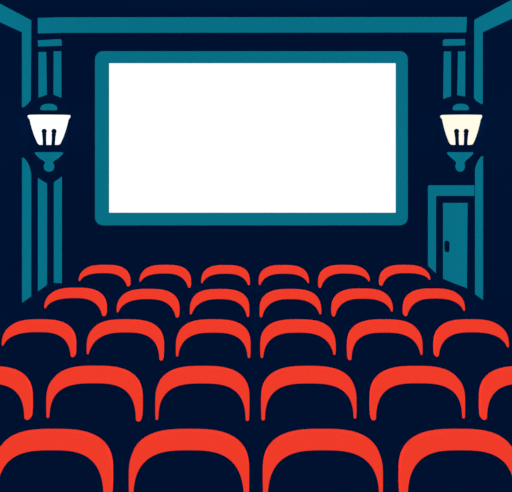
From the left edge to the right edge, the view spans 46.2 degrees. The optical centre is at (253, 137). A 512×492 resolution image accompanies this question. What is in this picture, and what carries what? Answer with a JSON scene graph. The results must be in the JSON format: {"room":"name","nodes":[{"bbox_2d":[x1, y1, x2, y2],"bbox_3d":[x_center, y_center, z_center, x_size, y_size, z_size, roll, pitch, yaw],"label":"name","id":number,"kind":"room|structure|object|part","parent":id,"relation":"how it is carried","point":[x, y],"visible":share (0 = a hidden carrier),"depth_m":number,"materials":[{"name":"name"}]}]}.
{"room":"auditorium","nodes":[
{"label":"auditorium","id":0,"kind":"room"},
{"bbox_2d":[0,0,30,317],"bbox_3d":[-3.945,0.310,4.170,0.200,4.980,12.340,0,0,0],"label":"wall","id":1,"kind":"structure","parent":0,"point":[15,125],"depth_m":9.47,"materials":[{"name":"blue paint"}]},
{"bbox_2d":[0,4,30,106],"bbox_3d":[-3.830,-1.264,4.139,0.030,1.507,12.278,0,0,0],"label":"trim","id":2,"kind":"structure","parent":1,"relation":"attached to","point":[8,17],"depth_m":9.97,"materials":[{"name":"teal paint"}]},
{"bbox_2d":[22,158,30,302],"bbox_3d":[-3.830,1.564,10.109,0.030,2.472,0.330,0,0,0],"label":"trim","id":3,"kind":"structure","parent":1,"relation":"attached to","point":[26,172],"depth_m":10.06,"materials":[{"name":"teal paint"}]},
{"bbox_2d":[0,283,54,364],"bbox_3d":[-2.645,2.350,2.991,0.070,0.900,9.782,0,0,0],"label":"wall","id":4,"kind":"structure","parent":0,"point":[33,307],"depth_m":6.97,"materials":[{"name":"blue paint"}]},
{"bbox_2d":[11,0,492,11],"bbox_3d":[-0.028,-2.280,4.170,8.035,0.200,12.740,0,0,0],"label":"ceiling","id":5,"kind":"structure","parent":0,"point":[31,5],"depth_m":9.80,"materials":[{"name":"blue paint"}]},
{"bbox_2d":[31,12,473,299],"bbox_3d":[-0.028,0.310,10.440,8.035,4.980,0.200,0,0,0],"label":"wall","id":6,"kind":"structure","parent":0,"point":[86,243],"depth_m":10.34,"materials":[{"name":"blue paint"}]},
{"bbox_2d":[28,94,69,183],"bbox_3d":[-3.428,0.021,10.062,0.708,1.544,0.435,0,0,0],"label":"wall lamp","id":7,"kind":"object","parent":6,"relation":"attached to","point":[49,121],"visible":1,"depth_m":10.01,"materials":[{"name":"blue paint"}]},
{"bbox_3d":[-3.428,-0.419,10.040,0.566,0.068,0.283,0,0,0],"label":"lid","id":8,"kind":"part","parent":7,"relation":"part of","materials":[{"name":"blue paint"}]},
{"bbox_3d":[-3.428,-0.135,10.040,0.708,0.497,0.354,0,0,0],"label":"lamp shade","id":9,"kind":"part","parent":7,"relation":"part of","materials":[{"name":"white"}]},
{"bbox_2d":[38,39,61,290],"bbox_3d":[-3.506,0.552,10.318,0.410,4.495,0.045,0,0,0],"label":"trim","id":10,"kind":"structure","parent":6,"relation":"attached to","point":[49,58],"depth_m":10.30,"materials":[{"name":"blue paint"}]},
{"bbox_2d":[95,51,407,224],"bbox_3d":[-0.044,0.004,10.300,5.349,2.977,0.080,0,0,0],"label":"projection screen","id":11,"kind":"object","parent":6,"relation":"attached to","point":[182,137],"visible":1,"depth_m":10.27,"materials":[{"name":"white fabric"}]},
{"bbox_2d":[38,17,466,32],"bbox_3d":[-0.028,-1.940,10.320,7.366,0.275,0.040,0,0,0],"label":"trim","id":12,"kind":"structure","parent":6,"relation":"attached to","point":[56,24],"depth_m":10.30,"materials":[{"name":"teal paint"}]},
{"bbox_2d":[428,185,473,272],"bbox_3d":[3.396,1.808,10.330,0.796,1.985,0.020,0,0,0],"label":"trim","id":13,"kind":"structure","parent":6,"relation":"attached to","point":[433,190],"depth_m":10.32,"materials":[{"name":"teal paint"}]},
{"bbox_2d":[443,39,464,179],"bbox_3d":[3.439,-0.488,10.318,0.381,2.420,0.045,0,0,0],"label":"trim","id":14,"kind":"structure","parent":6,"relation":"attached to","point":[453,57],"depth_m":10.30,"materials":[{"name":"blue paint"}]},
{"bbox_2d":[443,203,467,287],"bbox_3d":[3.467,1.954,10.310,0.418,1.672,0.060,0,0,0],"label":"door","id":15,"kind":"structure","parent":6,"relation":"in","point":[454,214],"depth_m":10.33,"materials":[{"name":"teal paint"}]},
{"bbox_3d":[3.313,1.861,10.300,0.074,0.192,0.040,0,0,0],"label":"handle","id":16,"kind":"part","parent":15,"relation":"part of","materials":[{"name":"blue paint"}]},
{"bbox_2d":[439,95,481,179],"bbox_3d":[3.470,-0.009,10.060,0.696,1.451,0.438,0,0,0],"label":"wall lamp","id":17,"kind":"object","parent":6,"relation":"attached to","point":[458,127],"visible":1,"depth_m":9.99,"materials":[{"name":"blue paint"}]},
{"bbox_3d":[3.470,-0.135,10.040,0.696,0.497,0.348,0,0,0],"label":"lamp shade","id":18,"kind":"part","parent":17,"relation":"part of","materials":[{"name":"beige"}]},
{"bbox_3d":[3.470,-0.419,10.040,0.557,0.068,0.278,0,0,0],"label":"lid","id":19,"kind":"part","parent":17,"relation":"part of","materials":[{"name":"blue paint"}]},
{"bbox_2d":[33,300,477,491],"bbox_3d":[-0.028,2.900,4.170,8.035,0.200,12.740,0,0,0],"label":"floor","id":20,"kind":"structure","parent":0,"point":[255,424],"depth_m":6.52,"materials":[{"name":"blue paint"}]},
{"bbox_2d":[0,365,49,445],"bbox_3d":[-2.077,2.285,4.895,0.783,1.030,0.560,0,0,0],"label":"seat","id":21,"kind":"object","parent":20,"relation":"on","point":[18,414],"visible":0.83,"depth_m":4.62,"materials":[{"name":"red fabric"}]},
{"bbox_3d":[-2.077,1.970,4.638,0.719,0.399,0.045,0,0,0],"label":"trim","id":22,"kind":"part","parent":21,"relation":"part of","materials":[{"name":"red fabric"}]},
{"bbox_3d":[-2.077,2.122,4.668,0.691,0.676,0.094,0,0,0],"label":"backrest","id":23,"kind":"part","parent":21,"relation":"part of","materials":[{"name":"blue fabric"}]},
{"bbox_3d":[-1.724,2.170,4.890,0.077,0.060,0.450,0,0,0],"label":"armrest","id":24,"kind":"part","parent":21,"relation":"part of","materials":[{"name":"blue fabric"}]},
{"bbox_3d":[-1.729,2.499,4.885,0.040,0.601,0.300,0,0,0],"label":"leg","id":25,"kind":"part","parent":21,"relation":"part of","materials":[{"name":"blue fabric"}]},
{"bbox_2d":[1,319,87,391],"bbox_3d":[-2.085,2.283,6.080,0.772,1.034,0.560,0,0,0],"label":"seat","id":26,"kind":"object","parent":20,"relation":"on","point":[42,349],"visible":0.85,"depth_m":5.81,"materials":[{"name":"red fabric"}]},
{"bbox_3d":[-2.085,1.942,5.822,0.707,0.353,0.045,0,0,0],"label":"trim","id":27,"kind":"part","parent":26,"relation":"part of","materials":[{"name":"red fabric"}]},
{"bbox_3d":[-1.738,2.170,6.075,0.077,0.060,0.450,0,0,0],"label":"armrest","id":28,"kind":"part","parent":26,"relation":"part of","materials":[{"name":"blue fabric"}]},
{"bbox_3d":[-1.743,2.499,6.070,0.040,0.601,0.300,0,0,0],"label":"leg","id":29,"kind":"part","parent":26,"relation":"part of","materials":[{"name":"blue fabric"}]},
{"bbox_2d":[0,427,132,491],"bbox_3d":[-1.218,2.287,3.894,0.782,1.027,0.560,0,0,0],"label":"seat","id":30,"kind":"object","parent":20,"relation":"on","point":[40,459],"visible":1,"depth_m":3.62,"materials":[{"name":"red fabric"}]},
{"bbox_3d":[-0.865,2.170,3.889,0.077,0.060,0.450,0,0,0],"label":"armrest","id":31,"kind":"part","parent":30,"relation":"part of","materials":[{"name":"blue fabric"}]},
{"bbox_3d":[-0.871,2.499,3.884,0.040,0.601,0.300,0,0,0],"label":"leg","id":32,"kind":"part","parent":30,"relation":"part of","materials":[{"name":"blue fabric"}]},
{"bbox_2d":[44,288,117,348],"bbox_3d":[-2.082,2.276,7.260,0.784,1.047,0.560,0,0,0],"label":"seat","id":33,"kind":"object","parent":20,"relation":"on","point":[83,309],"visible":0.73,"depth_m":6.99,"materials":[{"name":"red fabric"}]},
{"bbox_3d":[-2.081,1.913,7.003,0.717,0.320,0.045,0,0,0],"label":"trim","id":34,"kind":"part","parent":33,"relation":"part of","materials":[{"name":"red fabric"}]},
{"bbox_3d":[-1.729,2.170,7.255,0.077,0.060,0.450,0,0,0],"label":"armrest","id":35,"kind":"part","parent":33,"relation":"part of","materials":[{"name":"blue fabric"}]},
{"bbox_2d":[45,365,155,456],"bbox_3d":[-1.231,2.284,4.895,0.797,1.032,0.560,0,0,0],"label":"seat","id":36,"kind":"object","parent":20,"relation":"on","point":[108,401],"visible":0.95,"depth_m":4.62,"materials":[{"name":"red fabric"}]},
{"bbox_3d":[-1.231,1.975,4.638,0.733,0.413,0.045,0,0,0],"label":"trim","id":37,"kind":"part","parent":36,"relation":"part of","materials":[{"name":"red fabric"}]},
{"bbox_3d":[-0.876,2.499,4.885,0.040,0.601,0.300,0,0,0],"label":"leg","id":38,"kind":"part","parent":36,"relation":"part of","materials":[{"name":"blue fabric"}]},
{"bbox_3d":[-0.871,2.170,4.890,0.077,0.060,0.450,0,0,0],"label":"armrest","id":39,"kind":"part","parent":36,"relation":"part of","materials":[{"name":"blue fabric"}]},
{"bbox_2d":[79,265,138,315],"bbox_3d":[-2.073,2.283,8.580,0.774,1.035,0.560,0,0,0],"label":"seat","id":40,"kind":"object","parent":20,"relation":"on","point":[113,281],"visible":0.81,"depth_m":8.30,"materials":[{"name":"red fabric"}]},
{"bbox_3d":[-2.071,1.909,8.322,0.708,0.288,0.045,0,0,0],"label":"trim","id":41,"kind":"part","parent":40,"relation":"part of","materials":[{"name":"red fabric"}]},
{"bbox_3d":[-1.724,2.170,8.575,0.077,0.060,0.450,0,0,0],"label":"armrest","id":42,"kind":"part","parent":40,"relation":"part of","materials":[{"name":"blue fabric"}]},
{"bbox_2d":[85,319,172,391],"bbox_3d":[-1.247,2.283,6.080,0.804,1.034,0.560,0,0,0],"label":"seat","id":43,"kind":"object","parent":20,"relation":"on","point":[135,345],"visible":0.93,"depth_m":5.81,"materials":[{"name":"red fabric"}]},
{"bbox_3d":[-1.247,1.959,5.822,0.740,0.386,0.045,0,0,0],"label":"trim","id":44,"kind":"part","parent":43,"relation":"part of","materials":[{"name":"red fabric"}]},
{"bbox_3d":[-0.889,2.499,6.070,0.040,0.601,0.300,0,0,0],"label":"leg","id":45,"kind":"part","parent":43,"relation":"part of","materials":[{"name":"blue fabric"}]},
{"bbox_3d":[-0.883,2.170,6.075,0.077,0.060,0.450,0,0,0],"label":"armrest","id":46,"kind":"part","parent":43,"relation":"part of","materials":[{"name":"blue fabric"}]},
{"bbox_2d":[117,289,185,348],"bbox_3d":[-1.235,2.283,7.260,0.790,1.033,0.560,0,0,0],"label":"seat","id":47,"kind":"object","parent":20,"relation":"on","point":[159,307],"visible":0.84,"depth_m":6.99,"materials":[{"name":"red fabric"}]},
{"bbox_3d":[-1.235,1.928,7.003,0.726,0.323,0.045,0,0,0],"label":"trim","id":48,"kind":"part","parent":47,"relation":"part of","materials":[{"name":"red fabric"}]},
{"bbox_3d":[-0.879,2.170,7.255,0.077,0.060,0.450,0,0,0],"label":"armrest","id":49,"kind":"part","parent":47,"relation":"part of","materials":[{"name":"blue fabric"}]},
{"bbox_2d":[140,265,195,315],"bbox_3d":[-1.231,2.283,8.580,0.776,1.035,0.560,0,0,0],"label":"seat","id":50,"kind":"object","parent":20,"relation":"on","point":[174,279],"visible":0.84,"depth_m":8.30,"materials":[{"name":"red fabric"}]},
{"bbox_3d":[-1.230,1.919,8.322,0.709,0.307,0.045,0,0,0],"label":"trim","id":51,"kind":"part","parent":50,"relation":"part of","materials":[{"name":"red fabric"}]},
{"bbox_3d":[-0.887,2.499,8.570,0.040,0.601,0.300,0,0,0],"label":"leg","id":52,"kind":"part","parent":50,"relation":"part of","materials":[{"name":"fabric"}]},
{"bbox_3d":[-0.881,2.170,8.575,0.077,0.060,0.450,0,0,0],"label":"armrest","id":53,"kind":"part","parent":50,"relation":"part of","materials":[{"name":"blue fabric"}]},
{"bbox_2d":[126,427,253,491],"bbox_3d":[-0.392,2.287,3.894,0.789,1.027,0.560,0,0,0],"label":"seat","id":54,"kind":"object","parent":20,"relation":"on","point":[173,459],"visible":1,"depth_m":3.62,"materials":[{"name":"red fabric"}]},
{"bbox_3d":[-0.036,2.170,3.889,0.077,0.060,0.450,0,0,0],"label":"armrest","id":55,"kind":"part","parent":54,"relation":"part of","materials":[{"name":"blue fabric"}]},
{"bbox_2d":[153,365,253,450],"bbox_3d":[-0.398,2.285,4.895,0.787,1.030,0.560,0,0,0],"label":"seat","id":56,"kind":"object","parent":20,"relation":"on","point":[212,396],"visible":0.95,"depth_m":4.62,"materials":[{"name":"red fabric"}]},
{"bbox_3d":[-0.398,1.973,4.638,0.723,0.407,0.045,0,0,0],"label":"trim","id":57,"kind":"part","parent":56,"relation":"part of","materials":[{"name":"red fabric"}]},
{"bbox_3d":[-0.048,2.499,4.885,0.040,0.601,0.300,0,0,0],"label":"leg","id":58,"kind":"part","parent":56,"relation":"part of","materials":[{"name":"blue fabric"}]},
{"bbox_3d":[-0.042,2.170,4.890,0.077,0.060,0.450,0,0,0],"label":"armrest","id":59,"kind":"part","parent":56,"relation":"part of","materials":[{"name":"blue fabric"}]},
{"bbox_2d":[173,319,253,389],"bbox_3d":[-0.395,2.283,6.080,0.785,1.034,0.560,0,0,0],"label":"seat","id":60,"kind":"object","parent":20,"relation":"on","point":[220,342],"visible":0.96,"depth_m":5.81,"materials":[{"name":"red fabric"}]},
{"bbox_3d":[-0.749,2.170,6.075,0.077,0.060,0.450,0,0,0],"label":"armrest","id":61,"kind":"part","parent":60,"relation":"part of","materials":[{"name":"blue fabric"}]},
{"bbox_3d":[-0.395,1.946,5.822,0.721,0.360,0.045,0,0,0],"label":"trim","id":62,"kind":"part","parent":60,"relation":"part of","materials":[{"name":"red fabric"}]},
{"bbox_3d":[-0.046,2.499,6.070,0.040,0.601,0.300,0,0,0],"label":"leg","id":63,"kind":"part","parent":60,"relation":"part of","materials":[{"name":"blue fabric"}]},
{"bbox_3d":[-0.041,2.170,6.075,0.077,0.060,0.450,0,0,0],"label":"armrest","id":64,"kind":"part","parent":60,"relation":"part of","materials":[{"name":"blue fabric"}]},
{"bbox_2d":[188,289,251,335],"bbox_3d":[-0.400,2.284,7.260,0.755,1.032,0.560,0,0,0],"label":"seat","id":65,"kind":"object","parent":20,"relation":"on","point":[228,304],"visible":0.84,"depth_m":6.99,"materials":[{"name":"red fabric"}]},
{"bbox_3d":[-0.400,2.121,7.033,0.663,0.678,0.094,0,0,0],"label":"backrest","id":66,"kind":"part","parent":65,"relation":"part of","materials":[{"name":"blue fabric"}]},
{"bbox_3d":[-0.400,1.925,7.003,0.691,0.314,0.045,0,0,0],"label":"trim","id":67,"kind":"part","parent":65,"relation":"part of","materials":[{"name":"red fabric"}]},
{"bbox_3d":[-0.061,2.170,7.255,0.077,0.060,0.450,0,0,0],"label":"armrest","id":68,"kind":"part","parent":65,"relation":"part of","materials":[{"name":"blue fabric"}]},
{"bbox_2d":[200,265,251,337],"bbox_3d":[-0.394,2.284,8.580,0.739,1.032,0.560,0,0,0],"label":"seat","id":69,"kind":"object","parent":20,"relation":"on","point":[232,277],"visible":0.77,"depth_m":8.30,"materials":[{"name":"red fabric"}]},
{"bbox_3d":[-0.394,2.121,8.353,0.647,0.678,0.094,0,0,0],"label":"backrest","id":70,"kind":"part","parent":69,"relation":"part of","materials":[{"name":"blue fabric"}]},
{"bbox_3d":[-0.394,1.902,8.322,0.674,0.268,0.045,0,0,0],"label":"trim","id":71,"kind":"part","parent":69,"relation":"part of","materials":[{"name":"red fabric"}]},
{"bbox_3d":[-0.069,2.499,8.570,0.040,0.601,0.300,0,0,0],"label":"leg","id":72,"kind":"part","parent":69,"relation":"part of","materials":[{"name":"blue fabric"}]},
{"bbox_3d":[-0.064,2.170,8.575,0.077,0.060,0.450,0,0,0],"label":"armrest","id":73,"kind":"part","parent":69,"relation":"part of","materials":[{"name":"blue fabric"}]},
{"bbox_2d":[256,265,310,337],"bbox_3d":[0.412,2.284,8.580,0.761,1.032,0.560,0,0,0],"label":"seat","id":74,"kind":"object","parent":20,"relation":"on","point":[276,277],"visible":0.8,"depth_m":8.30,"materials":[{"name":"red fabric"}]},
{"bbox_3d":[0.070,2.170,8.575,0.077,0.060,0.450,0,0,0],"label":"armrest","id":75,"kind":"part","parent":74,"relation":"part of","materials":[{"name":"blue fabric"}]},
{"bbox_3d":[0.076,2.499,8.570,0.040,0.601,0.300,0,0,0],"label":"leg","id":76,"kind":"part","parent":74,"relation":"part of","materials":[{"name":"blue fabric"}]},
{"bbox_3d":[0.412,2.121,8.353,0.669,0.678,0.094,0,0,0],"label":"backrest","id":77,"kind":"part","parent":74,"relation":"part of","materials":[{"name":"blue fabric"}]},
{"bbox_3d":[0.412,1.901,8.322,0.696,0.266,0.045,0,0,0],"label":"trim","id":78,"kind":"part","parent":74,"relation":"part of","materials":[{"name":"red fabric"}]},
{"bbox_2d":[257,289,322,341],"bbox_3d":[0.424,2.284,7.260,0.781,1.032,0.560,0,0,0],"label":"seat","id":79,"kind":"object","parent":20,"relation":"on","point":[281,304],"visible":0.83,"depth_m":6.99,"materials":[{"name":"red fabric"}]},
{"bbox_3d":[0.072,2.170,7.255,0.077,0.060,0.450,0,0,0],"label":"armrest","id":80,"kind":"part","parent":79,"relation":"part of","materials":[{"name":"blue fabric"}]},
{"bbox_3d":[0.078,2.499,7.250,0.040,0.601,0.300,0,0,0],"label":"leg","id":81,"kind":"part","parent":79,"relation":"part of","materials":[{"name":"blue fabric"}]},
{"bbox_3d":[0.424,2.121,7.033,0.689,0.678,0.094,0,0,0],"label":"backrest","id":82,"kind":"part","parent":79,"relation":"part of","materials":[{"name":"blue fabric"}]},
{"bbox_3d":[0.424,1.927,7.003,0.717,0.319,0.045,0,0,0],"label":"trim","id":83,"kind":"part","parent":79,"relation":"part of","materials":[{"name":"red fabric"}]},
{"bbox_2d":[257,319,337,421],"bbox_3d":[0.426,2.283,6.080,0.792,1.034,0.560,0,0,0],"label":"seat","id":84,"kind":"object","parent":20,"relation":"on","point":[287,342],"visible":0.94,"depth_m":5.81,"materials":[{"name":"red fabric"}]},
{"bbox_3d":[0.068,2.170,6.075,0.077,0.060,0.450,0,0,0],"label":"armrest","id":85,"kind":"part","parent":84,"relation":"part of","materials":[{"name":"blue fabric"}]},
{"bbox_3d":[0.073,2.499,6.070,0.040,0.601,0.300,0,0,0],"label":"leg","id":86,"kind":"part","parent":84,"relation":"part of","materials":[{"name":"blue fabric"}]},
{"bbox_3d":[0.426,2.120,5.853,0.700,0.680,0.094,0,0,0],"label":"backrest","id":87,"kind":"part","parent":84,"relation":"part of","materials":[{"name":"blue fabric"}]},
{"bbox_3d":[0.426,1.946,5.822,0.728,0.360,0.045,0,0,0],"label":"trim","id":88,"kind":"part","parent":84,"relation":"part of","materials":[{"name":"red fabric"}]},
{"bbox_3d":[0.783,2.170,6.075,0.077,0.060,0.450,0,0,0],"label":"armrest","id":89,"kind":"part","parent":84,"relation":"part of","materials":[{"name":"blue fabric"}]},
{"bbox_2d":[257,365,358,450],"bbox_3d":[0.422,2.285,4.895,0.797,1.030,0.560,0,0,0],"label":"seat","id":90,"kind":"object","parent":20,"relation":"on","point":[295,396],"visible":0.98,"depth_m":4.62,"materials":[{"name":"red fabric"}]},
{"bbox_3d":[0.062,2.170,4.890,0.077,0.060,0.450,0,0,0],"label":"armrest","id":91,"kind":"part","parent":90,"relation":"part of","materials":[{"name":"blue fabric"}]},
{"bbox_3d":[0.067,2.499,4.885,0.040,0.601,0.300,0,0,0],"label":"leg","id":92,"kind":"part","parent":90,"relation":"part of","materials":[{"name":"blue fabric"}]},
{"bbox_3d":[0.422,1.972,4.638,0.733,0.403,0.045,0,0,0],"label":"trim","id":93,"kind":"part","parent":90,"relation":"part of","materials":[{"name":"red fabric"}]},
{"bbox_3d":[0.782,2.170,4.890,0.077,0.060,0.450,0,0,0],"label":"armrest","id":94,"kind":"part","parent":90,"relation":"part of","materials":[{"name":"red fabric"}]},
{"bbox_2d":[257,427,385,491],"bbox_3d":[0.415,2.287,3.894,0.787,1.027,0.560,0,0,0],"label":"seat","id":95,"kind":"object","parent":20,"relation":"on","point":[303,459],"visible":1,"depth_m":3.62,"materials":[{"name":"red fabric"}]},
{"bbox_3d":[0.060,2.170,3.889,0.077,0.060,0.450,0,0,0],"label":"armrest","id":96,"kind":"part","parent":95,"relation":"part of","materials":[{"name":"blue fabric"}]},
{"bbox_2d":[313,265,369,315],"bbox_3d":[1.248,2.283,8.580,0.777,1.035,0.560,0,0,0],"label":"seat","id":97,"kind":"object","parent":20,"relation":"on","point":[332,280],"visible":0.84,"depth_m":8.30,"materials":[{"name":"red fabric"}]},
{"bbox_3d":[0.898,2.170,8.575,0.077,0.060,0.450,0,0,0],"label":"armrest","id":98,"kind":"part","parent":97,"relation":"part of","materials":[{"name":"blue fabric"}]},
{"bbox_3d":[1.247,1.920,8.322,0.711,0.310,0.045,0,0,0],"label":"trim","id":99,"kind":"part","parent":97,"relation":"part of","materials":[{"name":"red fabric"}]},
{"bbox_2d":[324,289,392,348],"bbox_3d":[1.260,2.281,7.260,0.775,1.038,0.560,0,0,0],"label":"seat","id":100,"kind":"object","parent":20,"relation":"on","point":[349,307],"visible":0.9,"depth_m":6.99,"materials":[{"name":"red fabric"}]},
{"bbox_3d":[0.912,2.170,7.255,0.077,0.060,0.450,0,0,0],"label":"armrest","id":101,"kind":"part","parent":100,"relation":"part of","materials":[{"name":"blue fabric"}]},
{"bbox_3d":[1.260,1.920,7.003,0.710,0.316,0.045,0,0,0],"label":"trim","id":102,"kind":"part","parent":100,"relation":"part of","materials":[{"name":"red fabric"}]},
{"bbox_2d":[337,319,423,391],"bbox_3d":[1.267,2.283,6.080,0.788,1.034,0.560,0,0,0],"label":"seat","id":103,"kind":"object","parent":20,"relation":"on","point":[374,346],"visible":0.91,"depth_m":5.81,"materials":[{"name":"red fabric"}]},
{"bbox_3d":[0.911,2.170,6.075,0.077,0.060,0.450,0,0,0],"label":"armrest","id":104,"kind":"part","parent":103,"relation":"part of","materials":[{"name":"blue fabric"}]},
{"bbox_3d":[0.917,2.499,6.070,0.040,0.601,0.300,0,0,0],"label":"leg","id":105,"kind":"part","parent":103,"relation":"part of","materials":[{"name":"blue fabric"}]},
{"bbox_3d":[1.267,1.957,5.822,0.724,0.382,0.045,0,0,0],"label":"trim","id":106,"kind":"part","parent":103,"relation":"part of","materials":[{"name":"red fabric"}]},
{"bbox_2d":[371,265,429,315],"bbox_3d":[2.091,2.283,8.580,0.770,1.035,0.560,0,0,0],"label":"seat","id":107,"kind":"object","parent":20,"relation":"on","point":[397,281],"visible":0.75,"depth_m":8.30,"materials":[{"name":"red fabric"}]},
{"bbox_3d":[1.745,2.170,8.575,0.077,0.060,0.450,0,0,0],"label":"armrest","id":108,"kind":"part","parent":107,"relation":"part of","materials":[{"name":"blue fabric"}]},
{"bbox_3d":[2.089,1.905,8.322,0.700,0.280,0.045,0,0,0],"label":"trim","id":109,"kind":"part","parent":107,"relation":"part of","materials":[{"name":"red fabric"}]},
{"bbox_2d":[356,365,465,456],"bbox_3d":[1.260,2.285,4.895,0.791,1.030,0.560,0,0,0],"label":"seat","id":110,"kind":"object","parent":20,"relation":"on","point":[406,400],"visible":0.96,"depth_m":4.62,"materials":[{"name":"red fabric"}]},
{"bbox_3d":[0.904,2.170,4.890,0.077,0.060,0.450,0,0,0],"label":"armrest","id":111,"kind":"part","parent":110,"relation":"part of","materials":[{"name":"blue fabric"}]},
{"bbox_3d":[0.909,2.499,4.885,0.040,0.601,0.300,0,0,0],"label":"leg","id":112,"kind":"part","parent":110,"relation":"part of","materials":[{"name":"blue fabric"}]},
{"bbox_3d":[1.260,1.972,4.638,0.727,0.403,0.045,0,0,0],"label":"trim","id":113,"kind":"part","parent":110,"relation":"part of","materials":[{"name":"red fabric"}]},
{"bbox_2d":[392,289,464,348],"bbox_3d":[2.098,2.281,7.260,0.778,1.038,0.560,0,0,0],"label":"seat","id":114,"kind":"object","parent":20,"relation":"on","point":[426,310],"visible":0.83,"depth_m":6.99,"materials":[{"name":"red fabric"}]},
{"bbox_3d":[1.748,2.170,7.255,0.077,0.060,0.450,0,0,0],"label":"armrest","id":115,"kind":"part","parent":114,"relation":"part of","materials":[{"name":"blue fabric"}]},
{"bbox_3d":[2.098,1.918,7.003,0.713,0.311,0.045,0,0,0],"label":"trim","id":116,"kind":"part","parent":114,"relation":"part of","materials":[{"name":"red fabric"}]},
{"bbox_2d":[379,427,511,491],"bbox_3d":[1.241,2.287,3.894,0.783,1.027,0.560,0,0,0],"label":"seat","id":117,"kind":"object","parent":20,"relation":"on","point":[437,459],"visible":0.98,"depth_m":3.62,"materials":[{"name":"red fabric"}]},
{"bbox_3d":[0.893,2.499,3.884,0.040,0.601,0.300,0,0,0],"label":"leg","id":118,"kind":"part","parent":117,"relation":"part of","materials":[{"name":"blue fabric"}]},
{"bbox_3d":[0.888,2.170,3.889,0.077,0.060,0.450,0,0,0],"label":"armrest","id":119,"kind":"part","parent":117,"relation":"part of","materials":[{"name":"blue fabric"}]},
{"bbox_2d":[422,319,508,391],"bbox_3d":[2.105,2.283,6.080,0.781,1.034,0.560,0,0,0],"label":"seat","id":120,"kind":"object","parent":20,"relation":"on","point":[468,349],"visible":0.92,"depth_m":5.81,"materials":[{"name":"red fabric"}]},
{"bbox_3d":[1.759,2.499,6.070,0.040,0.601,0.300,0,0,0],"label":"leg","id":121,"kind":"part","parent":120,"relation":"part of","materials":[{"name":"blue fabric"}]},
{"bbox_3d":[1.753,2.170,6.075,0.077,0.060,0.450,0,0,0],"label":"armrest","id":122,"kind":"part","parent":120,"relation":"part of","materials":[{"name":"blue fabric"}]},
{"bbox_3d":[2.105,1.941,5.822,0.717,0.349,0.045,0,0,0],"label":"trim","id":123,"kind":"part","parent":120,"relation":"part of","materials":[{"name":"red fabric"}]},
{"bbox_2d":[462,365,511,445],"bbox_3d":[2.106,2.285,4.895,0.785,1.030,0.560,0,0,0],"label":"seat","id":124,"kind":"object","parent":20,"relation":"on","point":[493,412],"visible":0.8,"depth_m":4.62,"materials":[{"name":"red fabric"}]},
{"bbox_3d":[1.758,2.499,4.885,0.040,0.601,0.300,0,0,0],"label":"leg","id":125,"kind":"part","parent":124,"relation":"part of","materials":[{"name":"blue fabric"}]},
{"bbox_3d":[1.752,2.170,4.890,0.077,0.060,0.450,0,0,0],"label":"armrest","id":126,"kind":"part","parent":124,"relation":"part of","materials":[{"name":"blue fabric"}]},
{"bbox_3d":[2.106,2.122,4.668,0.693,0.676,0.094,0,0,0],"label":"backrest","id":127,"kind":"part","parent":124,"relation":"part of","materials":[{"name":"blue fabric"}]},
{"bbox_3d":[2.106,1.970,4.638,0.721,0.399,0.045,0,0,0],"label":"trim","id":128,"kind":"part","parent":124,"relation":"part of","materials":[{"name":"red fabric"}]},
{"bbox_2d":[422,265,511,365],"bbox_3d":[2.645,2.347,3.700,0.070,0.905,11.200,0,0,0],"label":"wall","id":129,"kind":"structure","parent":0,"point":[475,307],"depth_m":7.10,"materials":[{"name":"blue paint"}]},
{"bbox_2d":[474,0,511,319],"bbox_3d":[3.890,0.310,4.170,0.200,4.980,12.340,0,0,0],"label":"wall","id":130,"kind":"structure","parent":0,"point":[493,140],"depth_m":9.38,"materials":[{"name":"blue paint"}]},
{"bbox_2d":[475,156,482,299],"bbox_3d":[3.775,1.550,10.067,0.030,2.499,0.283,0,0,0],"label":"trim","id":131,"kind":"structure","parent":130,"relation":"attached to","point":[479,166],"depth_m":10.00,"materials":[{"name":"teal paint"}]},
{"bbox_2d":[474,0,511,103],"bbox_3d":[3.775,-1.290,4.127,0.030,1.454,12.255,0,0,0],"label":"trim","id":132,"kind":"structure","parent":130,"relation":"attached to","point":[501,14],"depth_m":9.94,"materials":[{"name":"teal paint"}]}
]}

